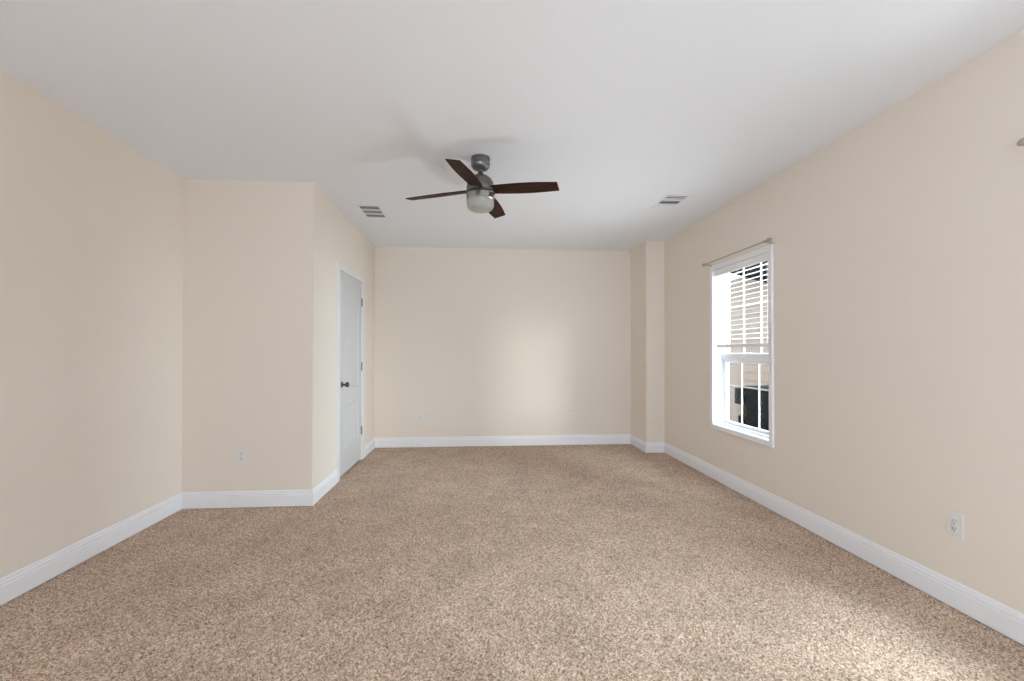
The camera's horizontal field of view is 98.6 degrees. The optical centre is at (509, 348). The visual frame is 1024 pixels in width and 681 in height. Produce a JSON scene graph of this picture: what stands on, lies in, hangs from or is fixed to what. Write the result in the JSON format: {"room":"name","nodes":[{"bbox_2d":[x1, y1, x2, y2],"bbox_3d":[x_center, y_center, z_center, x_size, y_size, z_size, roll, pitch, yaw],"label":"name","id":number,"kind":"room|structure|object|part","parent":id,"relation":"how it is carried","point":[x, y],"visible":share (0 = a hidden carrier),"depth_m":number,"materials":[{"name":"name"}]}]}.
{"room":"empty bedroom","nodes":[
{"label":"empty bedroom","id":0,"kind":"room"},
{"bbox_2d":[0,70,183,577],"bbox_3d":[-2.571,0.003,1.798,0.100,2.800,8.168,0,-1,-4],"label":"wall","id":1,"kind":"structure","parent":0,"point":[92,226],"depth_m":2.65,"materials":[{"name":"beige paint"}]},
{"bbox_2d":[0,492,181,605],"bbox_3d":[-2.433,1.205,0.691,0.015,0.130,5.761,0,-1,-4],"label":"baseboard","id":2,"kind":"structure","parent":1,"relation":"attached to","point":[13,585],"depth_m":2.64,"materials":[{"name":"white paint"}]},
{"bbox_2d":[182,179,317,491],"bbox_3d":[-2.147,-0.040,3.662,1.023,2.680,0.100,0,-1,-4],"label":"wall","id":3,"kind":"structure","parent":0,"point":[250,257],"depth_m":3.61,"materials":[{"name":"beige paint"}]},
{"bbox_2d":[237,449,245,462],"bbox_3d":[-2.189,0.881,3.596,0.072,0.117,0.009,0,-1,-4],"label":"wall outlet","id":4,"kind":"object","parent":3,"relation":"attached to","point":[241,453],"visible":1,"depth_m":3.59,"materials":[{"name":"white plastic"}]},
{"bbox_2d":[182,489,312,508],"bbox_3d":[-2.136,1.231,3.593,1.038,0.130,0.015,0,-1,-4],"label":"baseboard","id":5,"kind":"structure","parent":3,"relation":"attached to","point":[263,498],"depth_m":3.59,"materials":[{"name":"white paint"}]},
{"bbox_2d":[316,188,374,485],"bbox_3d":[-1.774,-0.029,4.796,0.110,2.680,2.107,0,-1,-4],"label":"wall","id":6,"kind":"structure","parent":0,"point":[338,238],"depth_m":4.16,"materials":[{"name":"beige paint"}]},
{"bbox_2d":[312,469,337,504],"bbox_3d":[-1.650,1.235,3.957,0.015,0.130,0.667,0,-1,-4],"label":"baseboard","id":7,"kind":"structure","parent":6,"relation":"attached to","point":[330,481],"depth_m":3.92,"materials":[{"name":"white paint"}]},
{"bbox_2d":[337,261,364,481],"bbox_3d":[-1.737,0.230,4.780,0.182,2.161,0.970,0,-1,-4],"label":"door","id":8,"kind":"structure","parent":6,"relation":"in","point":[351,285],"depth_m":4.72,"materials":[{"name":"white paint"}]},
{"bbox_3d":[-1.657,0.367,4.444,0.072,0.064,0.064,0,-1,-4],"label":"knob","id":9,"kind":"part","parent":8,"relation":"part of","materials":[{"name":"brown metal"}]},
{"bbox_2d":[364,438,374,457],"bbox_3d":[-1.769,1.250,5.548,0.015,0.130,0.585,0,-1,-4],"label":"baseboard","id":10,"kind":"structure","parent":6,"relation":"attached to","point":[370,445],"depth_m":5.53,"materials":[{"name":"white paint"}]},
{"bbox_2d":[374,246,630,447],"bbox_3d":[-0.376,0.043,6.006,4.904,2.800,0.100,0,-1,-4],"label":"wall","id":11,"kind":"structure","parent":0,"point":[473,341],"depth_m":5.98,"materials":[{"name":"beige paint"}]},
{"bbox_2d":[418,413,422,421],"bbox_3d":[-1.193,0.921,5.883,0.072,0.117,0.009,0,-1,-4],"label":"wall outlet","id":12,"kind":"object","parent":11,"relation":"attached to","point":[420,415],"visible":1,"depth_m":5.88,"materials":[{"name":"white plastic"}]},
{"bbox_2d":[375,434,630,447],"bbox_3d":[-0.055,1.254,5.962,3.495,0.130,0.015,0,-1,-4],"label":"baseboard","id":13,"kind":"structure","parent":11,"relation":"attached to","point":[390,442],"depth_m":5.95,"materials":[{"name":"white paint"}]},
{"bbox_2d":[0,0,1023,250],"bbox_3d":[-0.125,-1.454,1.993,5.004,0.120,8.168,0,-1,-4],"label":"ceiling","id":14,"kind":"structure","parent":0,"point":[626,106],"depth_m":2.32,"materials":[{"name":"white paint"}]},
{"bbox_2d":[356,205,387,217],"bbox_3d":[-1.375,-1.370,4.423,0.224,0.006,0.390,0,-1,-4],"label":"ceiling vent","id":15,"kind":"object","parent":14,"relation":"in","point":[369,211],"visible":1,"depth_m":4.41,"materials":[{"name":"white metal"}]},
{"bbox_2d":[406,154,558,217],"bbox_3d":[-0.211,-1.187,3.197,0.868,0.391,0.868,0,-1,-32],"label":"ceiling fan","id":16,"kind":"object","parent":14,"relation":"hanging from","point":[481,190],"visible":1,"depth_m":3.13,"materials":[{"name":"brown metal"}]},
{"bbox_3d":[-0.522,-1.137,3.270,0.499,0.007,0.123,-2,12,13],"label":"blade","id":17,"kind":"part","parent":16,"relation":"part of","materials":[{"name":"brown wood"}]},
{"bbox_3d":[-0.284,-1.140,2.886,0.123,0.007,0.499,13,5,13],"label":"blade","id":18,"kind":"part","parent":16,"relation":"part of","materials":[{"name":"brown wood"}]},
{"bbox_3d":[-0.211,-1.033,3.196,0.198,0.082,0.198,0,-1,-4],"label":"lamp shade","id":19,"kind":"part","parent":16,"relation":"part of","materials":[{"name":"white glass"}]},
{"bbox_3d":[-0.138,-1.134,3.507,0.123,0.007,0.499,-13,-6,13],"label":"blade","id":20,"kind":"part","parent":16,"relation":"part of","materials":[{"name":"brown wood"}]},
{"bbox_3d":[0.100,-1.137,3.123,0.499,0.007,0.123,2,-13,13],"label":"blade","id":21,"kind":"part","parent":16,"relation":"part of","materials":[{"name":"brown wood"}]},
{"bbox_2d":[650,195,690,209],"bbox_3d":[1.504,-1.370,4.136,0.224,0.007,0.390,0,-1,-4],"label":"ceiling vent","id":22,"kind":"object","parent":14,"relation":"in","point":[670,202],"visible":1,"depth_m":4.11,"materials":[{"name":"white metal"}]},
{"bbox_2d":[0,444,1023,680],"bbox_3d":[-0.151,1.346,1.956,4.854,0.120,8.148,0,-1,-4],"label":"floor","id":23,"kind":"structure","parent":0,"point":[607,562],"depth_m":2.34,"materials":[{"name":"brown carpet"}]},
{"bbox_2d":[631,241,664,441],"bbox_3d":[1.827,-0.017,5.844,0.236,2.680,0.552,0,-1,-4],"label":"wall column","id":24,"kind":"structure","parent":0,"point":[647,259],"depth_m":5.58,"materials":[{"name":"beige paint"}]},
{"bbox_2d":[631,434,645,452],"bbox_3d":[1.701,1.254,5.816,0.015,0.130,0.567,0,-1,-4],"label":"baseboard","id":25,"kind":"structure","parent":24,"relation":"attached to","point":[640,444],"depth_m":5.78,"materials":[{"name":"white paint"}]},
{"bbox_2d":[646,442,663,452],"bbox_3d":[1.839,1.252,5.549,0.252,0.130,0.015,0,-1,-4],"label":"baseboard","id":26,"kind":"structure","parent":24,"relation":"attached to","point":[651,447],"depth_m":5.54,"materials":[{"name":"white paint"}]},
{"bbox_2d":[664,29,1023,638],"bbox_3d":[2.298,0.009,2.110,0.150,2.800,8.068,0,-1,-4],"label":"wall","id":27,"kind":"structure","parent":0,"point":[898,242],"depth_m":2.48,"materials":[{"name":"beige paint"}]},
{"bbox_2d":[702,238,772,266],"bbox_3d":[2.047,-0.850,4.007,0.072,0.052,1.052,0,-1,-4],"label":"curtain rod","id":28,"kind":"object","parent":27,"relation":"attached to","point":[767,240],"visible":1,"depth_m":3.83,"materials":[{"name":"grey metal"}]},
{"bbox_3d":[2.028,-0.859,4.005,0.011,0.011,0.962,0,-1,-4],"label":"rod","id":29,"kind":"part","parent":28,"relation":"part of","materials":[{"name":"grey metal"}]},
{"bbox_2d":[710,244,773,447],"bbox_3d":[2.149,-0.015,3.999,0.168,1.632,0.941,0,-1,-4],"label":"window","id":30,"kind":"structure","parent":27,"relation":"in","point":[720,358],"depth_m":4.27,"materials":[{"name":"white paint"}]},
{"bbox_2d":[714,253,767,347],"bbox_3d":[2.122,-0.394,4.001,0.071,0.776,0.835,0,-1,-4],"label":"window blind","id":31,"kind":"object","parent":30,"relation":"attached to","point":[764,257],"visible":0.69,"depth_m":3.96,"materials":[{"name":"white plastic"}]},
{"bbox_3d":[2.109,-0.387,4.288,0.055,0.696,0.002,0,-1,-4],"label":"ladder cord","id":32,"kind":"part","parent":31,"relation":"part of","materials":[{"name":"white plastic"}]},
{"bbox_3d":[2.130,-0.024,3.998,0.050,0.036,0.827,0,-1,-4],"label":"rail","id":33,"kind":"part","parent":31,"relation":"part of","materials":[{"name":"white plastic"}]},
{"bbox_3d":[2.151,-0.393,3.715,0.055,0.696,0.002,0,-1,-4],"label":"ladder cord","id":34,"kind":"part","parent":31,"relation":"part of","materials":[{"name":"white fabric"}]},
{"bbox_3d":[2.187,-0.015,4.002,0.088,1.538,0.847,0,-1,-4],"label":"frame","id":35,"kind":"part","parent":30,"relation":"part of","materials":[{"name":"white plastic"}]},
{"bbox_3d":[2.173,0.075,4.000,0.020,0.054,0.843,0,-1,-4],"label":"meeting rail","id":36,"kind":"part","parent":30,"relation":"part of","materials":[{"name":"white plastic"}]},
{"bbox_3d":[2.194,0.395,3.999,0.024,0.691,0.811,0,-1,-4],"label":"sash","id":37,"kind":"part","parent":30,"relation":"part of","materials":[{"name":"white plastic"}]},
{"bbox_3d":[2.219,-0.339,4.008,0.020,0.877,0.811,0,-1,-4],"label":"sash","id":38,"kind":"part","parent":30,"relation":"part of","materials":[{"name":"white plastic"}]},
{"bbox_2d":[664,442,1023,644],"bbox_3d":[2.232,1.219,1.868,0.015,0.130,7.416,0,-1,-4],"label":"baseboard","id":39,"kind":"structure","parent":27,"relation":"attached to","point":[1002,618],"depth_m":2.55,"materials":[{"name":"white paint"}]},
{"bbox_2d":[947,511,963,539],"bbox_3d":[2.212,0.878,2.184,0.009,0.117,0.072,0,-1,-4],"label":"wall outlet","id":40,"kind":"object","parent":27,"relation":"attached to","point":[955,522],"visible":1,"depth_m":2.18,"materials":[{"name":"white plastic"}]},
{"bbox_2d":[951,525,957,532],"bbox_3d":[2.209,0.897,2.184,0.002,0.033,0.033,0,-1,-4],"label":"socket","id":41,"kind":"object","parent":40,"relation":"attached to","point":[954,528],"depth_m":2.18,"materials":[{"name":"white plastic"}]},
{"bbox_2d":[951,518,957,524],"bbox_3d":[2.209,0.858,2.184,0.002,0.033,0.033,0,-1,-4],"label":"socket","id":42,"kind":"object","parent":40,"relation":"attached to","point":[954,521],"depth_m":2.18,"materials":[{"name":"white plastic"}]},
{"bbox_2d":[1017,138,1023,145],"bbox_3d":[2.244,-0.874,1.366,0.072,0.052,1.059,0,-1,-4],"label":"curtain rod","id":43,"kind":"object","parent":27,"relation":"attached to","point":[1020,142],"visible":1,"depth_m":1.87,"materials":[{"name":"grey metal"}]},
{"label":"outside","id":44,"kind":"structure","parent":0,"visible":0},
{"bbox_3d":[8.790,1.895,6.654,13.476,0.120,28.000,0,-1,-4],"label":"ground","id":45,"kind":"structure","parent":44,"visible":0},
{"bbox_2d":[729,261,768,423],"bbox_3d":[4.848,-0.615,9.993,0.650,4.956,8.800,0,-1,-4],"label":"neighbor house","id":46,"kind":"structure","parent":45,"relation":"on","point":[750,371],"depth_m":9.29,"materials":[{"name":"brown"}]},
{"bbox_2d":[740,385,768,430],"bbox_3d":[4.523,1.232,7.245,1.000,1.210,1.000,0,-1,-4],"label":"air conditioner","id":47,"kind":"object","parent":45,"relation":"on","point":[750,408],"visible":0.18,"depth_m":7.33,"materials":[{"name":"black metal"}]},
{"bbox_3d":[4.062,1.231,7.642,0.060,1.080,0.060,0,-1,-4],"label":"corner post","id":48,"kind":"part","parent":47,"relation":"part of","materials":[{"name":"black metal"}]},
{"bbox_3d":[4.523,0.657,7.250,0.940,0.060,0.940,0,-1,-4],"label":"lid","id":49,"kind":"part","parent":47,"relation":"part of","materials":[{"name":"grey"}]}
]}

